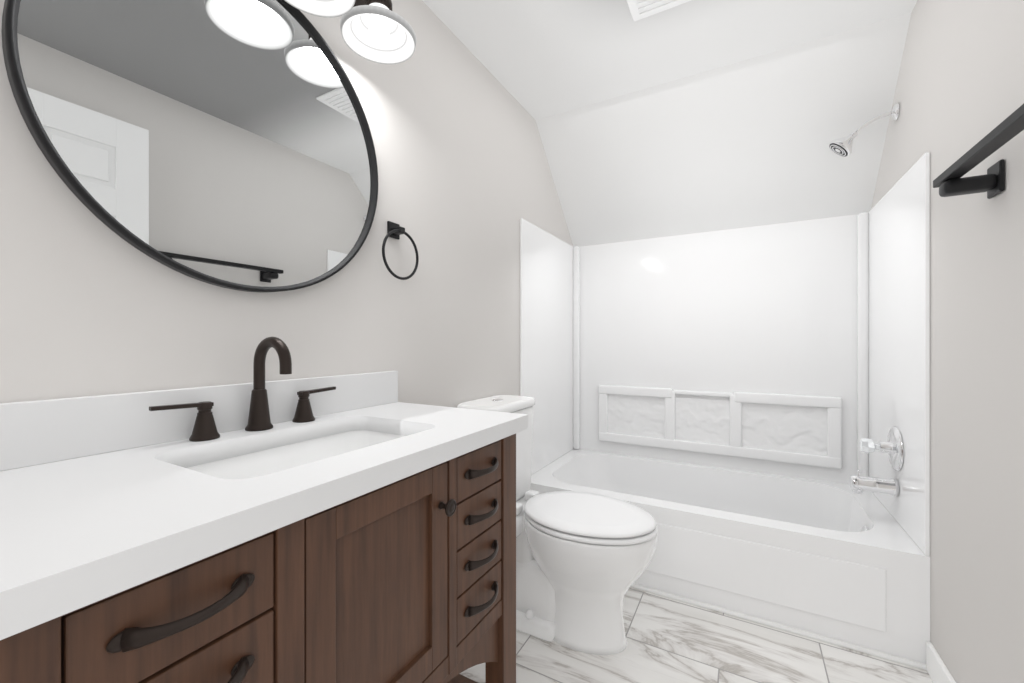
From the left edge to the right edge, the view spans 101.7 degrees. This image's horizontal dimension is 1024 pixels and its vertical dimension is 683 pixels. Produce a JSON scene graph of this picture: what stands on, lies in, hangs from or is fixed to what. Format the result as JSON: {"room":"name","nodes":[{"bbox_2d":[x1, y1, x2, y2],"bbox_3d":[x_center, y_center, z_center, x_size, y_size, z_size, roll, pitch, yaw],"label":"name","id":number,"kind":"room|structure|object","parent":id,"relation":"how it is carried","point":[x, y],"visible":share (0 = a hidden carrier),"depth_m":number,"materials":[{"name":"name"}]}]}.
{"room":"bathroom","nodes":[
{"label":"bathroom","id":0,"kind":"room"},
{"bbox_2d":[0,0,572,407],"bbox_3d":[-0.428,-0.124,1.394,0.120,2.396,3.457,0,0,29],"label":"wall","id":1,"kind":"structure","parent":0,"point":[91,304],"depth_m":1.25,"materials":[{"name":"grey paint"}]},
{"bbox_2d":[1,0,377,291],"bbox_3d":[-0.590,-0.474,0.943,0.032,0.720,0.720,0,0,29],"label":"round mirror","id":2,"kind":"object","parent":1,"relation":"attached to","point":[228,144],"visible":0.98,"depth_m":0.86,"materials":[{"name":"black mirror"}]},
{"bbox_2d":[284,0,415,63],"bbox_3d":[-0.470,-0.929,0.950,0.236,0.253,0.594,0,0,29],"label":"sconce","id":3,"kind":"object","parent":1,"relation":"attached to","point":[379,31],"visible":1,"depth_m":1.10,"materials":[{"name":"grey glass"}]},
{"bbox_2d":[382,221,418,279],"bbox_3d":[-0.366,-0.289,1.335,0.044,0.186,0.159,0,0,29],"label":"towel ring","id":4,"kind":"object","parent":1,"relation":"attached to","point":[395,231],"visible":1,"depth_m":1.33,"materials":[{"name":"black metal"}]},
{"bbox_2d":[422,0,916,119],"bbox_3d":[0.125,-1.262,0.698,1.764,0.120,2.781,0,0,29],"label":"ceiling","id":5,"kind":"structure","parent":0,"point":[539,59],"depth_m":1.64,"materials":[{"name":"paint"}]},
{"bbox_2d":[626,0,691,21],"bbox_3d":[0.503,-1.194,1.380,0.260,0.016,0.260,0,0,29],"label":"ceiling vent","id":6,"kind":"object","parent":5,"relation":"in","point":[640,9],"visible":1,"depth_m":1.48,"materials":[{"name":"white plastic"}]},
{"bbox_2d":[460,587,933,682],"bbox_3d":[0.290,1.124,0.993,1.764,0.100,3.457,0,0,29],"label":"floor","id":7,"kind":"structure","parent":0,"point":[670,640],"depth_m":1.42,"materials":[{"name":"tile"}]},
{"bbox_2d":[0,371,527,682],"bbox_3d":[-0.397,0.584,0.809,0.499,0.980,0.955,0,0,29],"label":"bathroom vanity","id":8,"kind":"object","parent":7,"relation":"on","point":[361,528],"visible":1,"depth_m":0.63,"materials":[{"name":"brown wood"}]},
{"bbox_2d":[149,337,335,440],"bbox_3d":[-0.526,0.091,0.906,0.134,0.204,0.390,0,0,29],"label":"faucet","id":9,"kind":"object","parent":8,"relation":"on","point":[204,428],"visible":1,"depth_m":0.91,"materials":[{"name":"black metal"}]},
{"bbox_2d":[457,395,657,654],"bbox_3d":[0.178,0.657,1.596,0.725,0.835,0.386,0,0,29],"label":"toilet","id":10,"kind":"object","parent":7,"relation":"on","point":[583,559],"visible":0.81,"depth_m":1.46,"materials":[{"name":"white ceramic"}]},
{"bbox_2d":[520,152,929,669],"bbox_3d":[0.885,0.226,2.060,1.520,1.696,0.770,0,0,29],"label":"tub","id":11,"kind":"object","parent":7,"relation":"on","point":[718,405],"visible":0.94,"depth_m":2.13,"materials":[{"name":"white plastic"}]},
{"bbox_2d":[580,214,855,246],"bbox_3d":[1.103,0.099,2.450,1.764,1.950,0.120,0,0,29],"label":"wall","id":12,"kind":"structure","parent":0,"point":[726,229],"depth_m":2.32,"materials":[{"name":"grey paint"}]},
{"bbox_2d":[536,13,910,246],"bbox_3d":[0.959,-0.946,2.192,1.764,0.681,0.681,0,0,29],"label":"ceiling","id":13,"kind":"structure","parent":0,"point":[742,144],"depth_m":2.04,"materials":[{"name":"white paint"}]},
{"bbox_2d":[871,0,1023,682],"bbox_3d":[1.008,-0.124,0.592,0.120,2.396,3.457,0,0,29],"label":"wall","id":14,"kind":"structure","parent":0,"point":[959,91],"depth_m":1.11,"materials":[{"name":"grey paint"}]},
{"bbox_2d":[829,103,899,156],"bbox_3d":[1.440,-0.861,1.716,0.219,0.174,0.094,0,0,29],"label":"shower head","id":15,"kind":"object","parent":14,"relation":"attached to","point":[842,146],"visible":1,"depth_m":1.71},
{"bbox_2d":[849,469,898,495],"bbox_3d":[1.436,0.563,1.661,0.144,0.092,0.066,0,0,29],"label":"tub spout","id":16,"kind":"object","parent":14,"relation":"attached to","point":[858,483],"visible":1,"depth_m":1.64,"materials":[{"name":"silver metal"}]},
{"bbox_2d":[859,426,903,470],"bbox_3d":[1.450,0.417,1.653,0.112,0.170,0.170,0,0,29],"label":"tub valve","id":17,"kind":"object","parent":14,"relation":"attached to","point":[892,447],"visible":1,"depth_m":1.62,"materials":[{"name":"silver metal"}]},
{"bbox_2d":[926,641,955,682],"bbox_3d":[0.763,1.027,0.292,0.014,0.095,2.454,0,0,29],"label":"baseboard","id":18,"kind":"structure","parent":14,"relation":"attached to","point":[938,671],"depth_m":1.30,"materials":[{"name":"white paint"}]},
{"bbox_2d":[933,104,1023,198],"bbox_3d":[0.995,-0.389,0.799,0.101,0.076,0.615,0,0,29],"label":"towel bar","id":19,"kind":"object","parent":14,"relation":"attached to","point":[949,181],"visible":0.98,"depth_m":0.97,"materials":[{"name":"black metal"}]}
]}

